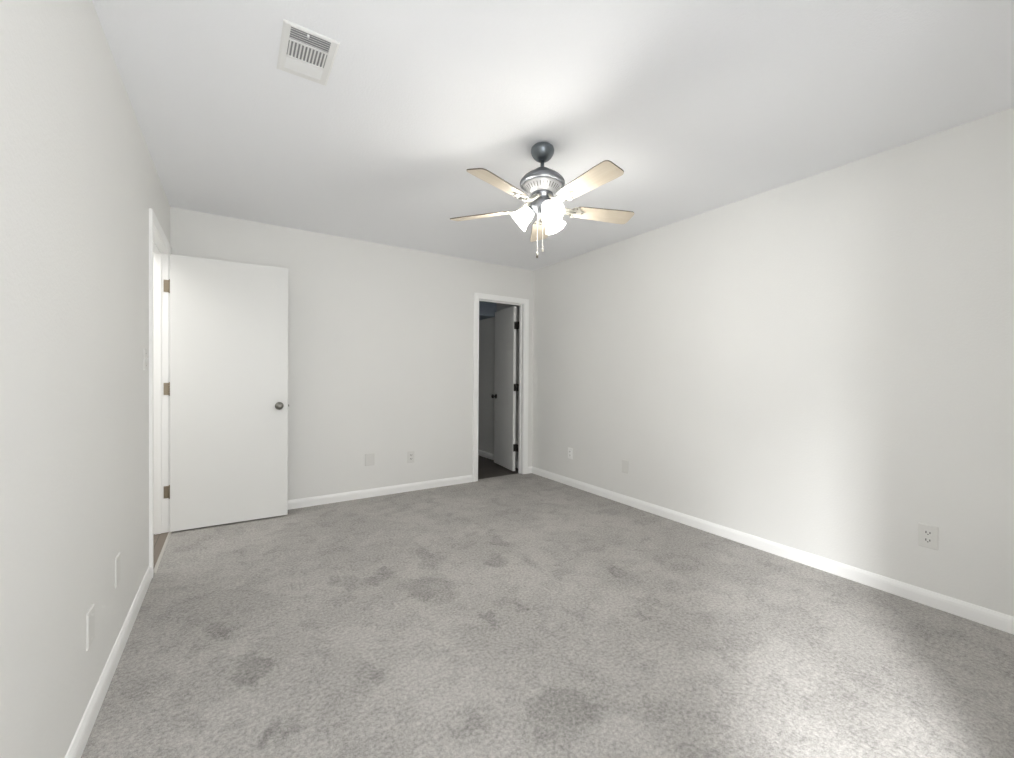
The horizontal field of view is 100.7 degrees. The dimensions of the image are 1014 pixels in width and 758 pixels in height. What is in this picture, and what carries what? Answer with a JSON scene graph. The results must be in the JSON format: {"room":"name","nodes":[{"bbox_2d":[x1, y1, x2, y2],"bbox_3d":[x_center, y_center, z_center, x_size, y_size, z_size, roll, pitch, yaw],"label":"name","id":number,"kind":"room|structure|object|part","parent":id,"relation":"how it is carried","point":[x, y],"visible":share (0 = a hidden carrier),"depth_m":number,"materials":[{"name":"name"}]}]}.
{"room":"empty bedroom","nodes":[
{"label":"empty bedroom","id":0,"kind":"room"},
{"bbox_2d":[0,0,169,757],"bbox_3d":[-1.346,-0.011,1.222,0.115,2.540,4.648,0,1,-33],"label":"wall","id":1,"kind":"structure","parent":0,"point":[80,181],"depth_m":1.21,"materials":[{"name":"beige paint"}]},
{"bbox_2d":[86,604,94,650],"bbox_3d":[-1.397,0.832,1.411,0.006,0.120,0.076,0,1,-33],"label":"wall plate","id":2,"kind":"object","parent":1,"relation":"attached to","point":[90,616],"visible":1,"depth_m":1.40,"materials":[{"name":"white plastic"}]},
{"bbox_2d":[65,565,151,757],"bbox_3d":[-1.068,1.125,0.911,0.013,0.078,3.566,0,1,-33],"label":"baseboard","id":3,"kind":"structure","parent":1,"relation":"attached to","point":[76,748],"depth_m":1.55,"materials":[{"name":"white paint"}]},
{"bbox_2d":[115,553,120,587],"bbox_3d":[-1.613,0.792,1.741,0.006,0.120,0.074,0,1,-33],"label":"wall plate","id":4,"kind":"object","parent":1,"relation":"attached to","point":[117,559],"visible":1,"depth_m":1.72,"materials":[{"name":"white plastic"}]},
{"bbox_2d":[144,349,147,369],"bbox_3d":[-1.962,-0.105,2.283,0.011,0.116,0.070,0,1,-33],"label":"light switch","id":5,"kind":"object","parent":1,"relation":"attached to","point":[145,350],"visible":1,"depth_m":2.27,"materials":[{"name":"white plastic"}]},
{"bbox_2d":[149,208,288,577],"bbox_3d":[-2.011,0.082,2.953,0.924,2.113,0.910,0,1,-33],"label":"door","id":6,"kind":"structure","parent":1,"relation":"in","point":[218,329],"depth_m":3.20,"materials":[{"name":"white paint"}]},
{"bbox_3d":[-2.336,0.106,2.742,0.117,2.064,0.796,0,1,-33],"label":"frame","id":7,"kind":"part","parent":6,"relation":"part of","materials":[{"name":"white paint"}]},
{"bbox_3d":[-2.336,0.081,2.741,0.149,2.113,0.910,0,1,-33],"label":"casing","id":8,"kind":"part","parent":6,"relation":"part of","materials":[{"name":"white paint"}]},
{"bbox_3d":[-1.846,0.220,3.408,0.064,0.064,0.064,0,1,-31],"label":"knob","id":9,"kind":"part","parent":6,"relation":"part of","materials":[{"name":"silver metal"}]},
{"bbox_2d":[170,207,532,499],"bbox_3d":[-1.199,-0.037,4.141,3.548,2.540,0.082,0,1,-33],"label":"wall","id":10,"kind":"structure","parent":0,"point":[380,336],"depth_m":4.01,"materials":[{"name":"beige paint"}]},
{"bbox_2d":[365,453,374,465],"bbox_3d":[-1.314,0.771,4.024,0.092,0.116,0.006,0,1,-33],"label":"wall plate","id":11,"kind":"object","parent":10,"relation":"attached to","point":[370,457],"visible":1,"depth_m":4.02,"materials":[{"name":"white plastic"}]},
{"bbox_2d":[288,475,472,509],"bbox_3d":[-1.476,1.094,3.919,2.614,0.078,0.013,0,1,-33],"label":"baseboard","id":12,"kind":"structure","parent":10,"relation":"attached to","point":[353,495],"depth_m":4.05,"materials":[{"name":"white paint"}]},
{"bbox_2d":[408,451,413,462],"bbox_3d":[-0.970,0.789,4.248,0.072,0.116,0.008,0,1,-33],"label":"electrical outlet","id":13,"kind":"object","parent":10,"relation":"attached to","point":[410,453],"visible":1,"depth_m":4.25,"materials":[{"name":"white plastic"}]},
{"bbox_2d":[473,292,528,481],"bbox_3d":[-0.251,0.088,5.122,0.742,2.086,0.722,0,1,-33],"label":"door","id":14,"kind":"structure","parent":10,"relation":"in","point":[506,387],"depth_m":5.09,"materials":[{"name":"white paint"}]},
{"bbox_2d":[478,303,519,461],"bbox_3d":[-1.009,-0.049,5.528,1.945,2.540,2.035,0,1,-33],"label":"wall","id":15,"kind":"structure","parent":0,"point":[486,326],"depth_m":5.95,"materials":[{"name":"paint"}]},
{"bbox_2d":[478,450,517,467],"bbox_3d":[-0.277,1.084,5.961,0.013,0.078,1.935,0,1,-33],"label":"baseboard","id":16,"kind":"structure","parent":15,"relation":"attached to","point":[480,453],"depth_m":5.95,"materials":[{"name":"white paint"}]},
{"bbox_2d":[81,455,1013,757],"bbox_3d":[-0.931,1.208,2.782,4.580,0.120,6.550,0,1,-33],"label":"floor","id":17,"kind":"structure","parent":0,"point":[530,615],"depth_m":1.82,"materials":[{"name":"grey carpet"}]},
{"bbox_2d":[154,532,171,572],"bbox_3d":[-2.285,1.135,2.790,0.018,0.005,0.772,0,1,-33],"label":"threshold strip","id":18,"kind":"object","parent":17,"relation":"on","point":[169,533],"visible":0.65,"depth_m":2.73,"materials":[{"name":"grey metal"}]},
{"bbox_2d":[92,0,1013,270],"bbox_3d":[-0.902,-1.342,2.756,4.795,0.100,6.765,0,1,-33],"label":"ceiling","id":19,"kind":"structure","parent":0,"point":[702,106],"depth_m":1.92,"materials":[{"name":"white paint"}]},
{"bbox_2d":[277,19,339,85],"bbox_3d":[-0.793,-1.273,1.664,0.190,0.016,0.286,0,1,-33],"label":"ceiling vent","id":20,"kind":"object","parent":19,"relation":"in","point":[305,53],"visible":1,"depth_m":1.65,"materials":[{"name":"white metal"}]},
{"bbox_2d":[479,301,495,319],"bbox_3d":[-1.189,-1.094,5.793,1.730,0.454,1.170,0,1,-33],"label":"bulkhead","id":21,"kind":"object","parent":19,"relation":"attached to","point":[486,309],"depth_m":5.71,"materials":[{"name":"paint"}]},
{"bbox_2d":[450,142,633,257],"bbox_3d":[0.215,-0.969,2.280,1.069,0.622,1.021,0,1,-33],"label":"ceiling fan","id":22,"kind":"object","parent":19,"relation":"hanging from","point":[541,183],"visible":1,"depth_m":2.25,"materials":[{"name":"beige wood"}]},
{"bbox_3d":[-0.151,-0.947,2.441,0.364,0.006,0.121,1,14,21],"label":"fan blade","id":23,"kind":"part","parent":22,"relation":"part of","materials":[{"name":"beige wood"}]},
{"bbox_3d":[-0.036,-0.942,2.025,0.121,0.006,0.364,18,11,37],"label":"fan blade","id":24,"kind":"part","parent":22,"relation":"part of","materials":[{"name":"beige wood"}]},
{"bbox_3d":[0.050,-0.966,2.360,0.205,0.071,0.094,1,14,21],"label":"blade arm","id":25,"kind":"part","parent":22,"relation":"part of","materials":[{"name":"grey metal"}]},
{"bbox_3d":[0.075,-0.887,2.334,0.129,0.130,0.127,0,1,-33],"label":"lamp shade","id":26,"kind":"part","parent":22,"relation":"part of","materials":[{"name":"white glass"}]},
{"bbox_3d":[0.103,-0.964,2.190,0.094,0.071,0.205,18,11,37],"label":"blade arm","id":27,"kind":"part","parent":22,"relation":"part of","materials":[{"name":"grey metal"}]},
{"bbox_3d":[0.165,-0.810,2.282,0.004,0.240,0.004,1,1,34],"label":"pull chain","id":28,"kind":"part","parent":22,"relation":"part of","materials":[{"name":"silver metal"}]},
{"bbox_3d":[0.209,-0.946,2.679,0.121,0.006,0.364,-13,0,3],"label":"fan blade","id":29,"kind":"part","parent":22,"relation":"part of","materials":[{"name":"beige wood"}]},
{"bbox_3d":[0.195,-0.966,2.464,0.094,0.071,0.205,-13,0,3],"label":"blade arm","id":30,"kind":"part","parent":22,"relation":"part of","materials":[{"name":"grey metal"}]},
{"bbox_3d":[0.194,-1.041,2.311,0.212,0.046,0.212,0,1,-33],"label":"lamp shade","id":31,"kind":"part","parent":22,"relation":"part of","materials":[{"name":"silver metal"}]},
{"bbox_3d":[0.222,-0.906,2.228,0.042,0.053,0.055,0,1,-33],"label":"bulb","id":32,"kind":"part","parent":22,"relation":"part of","materials":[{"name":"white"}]},
{"bbox_3d":[0.226,-0.884,2.206,0.125,0.130,0.132,0,1,-33],"label":"lamp shade","id":33,"kind":"part","parent":22,"relation":"part of","materials":[{"name":"white glass"}]},
{"bbox_3d":[0.260,-0.886,2.404,0.132,0.130,0.124,0,1,-33],"label":"lamp shade","id":34,"kind":"part","parent":22,"relation":"part of","materials":[{"name":"white glass"}]},
{"bbox_3d":[0.278,-0.963,2.186,0.094,0.071,0.205,16,-8,-31],"label":"blade arm","id":35,"kind":"part","parent":22,"relation":"part of","materials":[{"name":"grey metal"}]},
{"bbox_3d":[0.338,-0.964,2.357,0.205,0.071,0.094,0,-13,-15],"label":"blade arm","id":36,"kind":"part","parent":22,"relation":"part of","materials":[{"name":"grey metal"}]},
{"bbox_3d":[0.387,-0.939,2.001,0.121,0.006,0.364,16,-8,-31],"label":"fan blade","id":37,"kind":"part","parent":22,"relation":"part of","materials":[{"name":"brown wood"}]},
{"bbox_3d":[0.547,-0.941,2.410,0.364,0.006,0.121,0,-13,-15],"label":"fan blade","id":38,"kind":"part","parent":22,"relation":"part of","materials":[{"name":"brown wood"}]},
{"bbox_2d":[532,107,1013,616],"bbox_3d":[1.595,-0.008,3.207,0.115,2.540,4.763,0,1,-33],"label":"wall","id":39,"kind":"structure","parent":0,"point":[821,364],"depth_m":2.59,"materials":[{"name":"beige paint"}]},
{"bbox_2d":[568,448,572,458],"bbox_3d":[0.676,0.798,4.504,0.008,0.116,0.072,0,1,-33],"label":"electrical outlet","id":40,"kind":"object","parent":39,"relation":"attached to","point":[570,450],"visible":1,"depth_m":4.50,"materials":[{"name":"white plastic"}]},
{"bbox_2d":[622,459,628,473],"bbox_3d":[1.088,0.807,3.874,0.006,0.118,0.078,0,1,-33],"label":"wall plate","id":41,"kind":"object","parent":39,"relation":"attached to","point":[625,463],"visible":1,"depth_m":3.87,"materials":[{"name":"white plastic"}]},
{"bbox_2d":[532,466,1013,634],"bbox_3d":[1.533,1.123,3.183,0.013,0.078,4.533,0,1,-33],"label":"baseboard","id":42,"kind":"structure","parent":39,"relation":"attached to","point":[988,617],"depth_m":2.56,"materials":[{"name":"white paint"}]},
{"bbox_2d":[918,523,938,549],"bbox_3d":[2.189,0.819,2.182,0.008,0.120,0.076,0,1,-33],"label":"electrical outlet","id":43,"kind":"object","parent":39,"relation":"attached to","point":[928,535],"visible":1,"depth_m":2.18,"materials":[{"name":"white plastic"}]},
{"bbox_2d":[924,538,931,542],"bbox_3d":[2.186,0.838,2.181,0.003,0.024,0.033,0,1,-33],"label":"receptacle","id":44,"kind":"object","parent":43,"relation":"attached to","point":[926,540],"depth_m":2.18,"materials":[{"name":"white plastic"}]},
{"bbox_2d":[924,530,932,535],"bbox_3d":[2.187,0.799,2.181,0.003,0.024,0.033,0,1,-33],"label":"receptacle","id":45,"kind":"object","parent":43,"relation":"attached to","point":[926,532],"depth_m":2.18,"materials":[{"name":"white plastic"}]}
]}

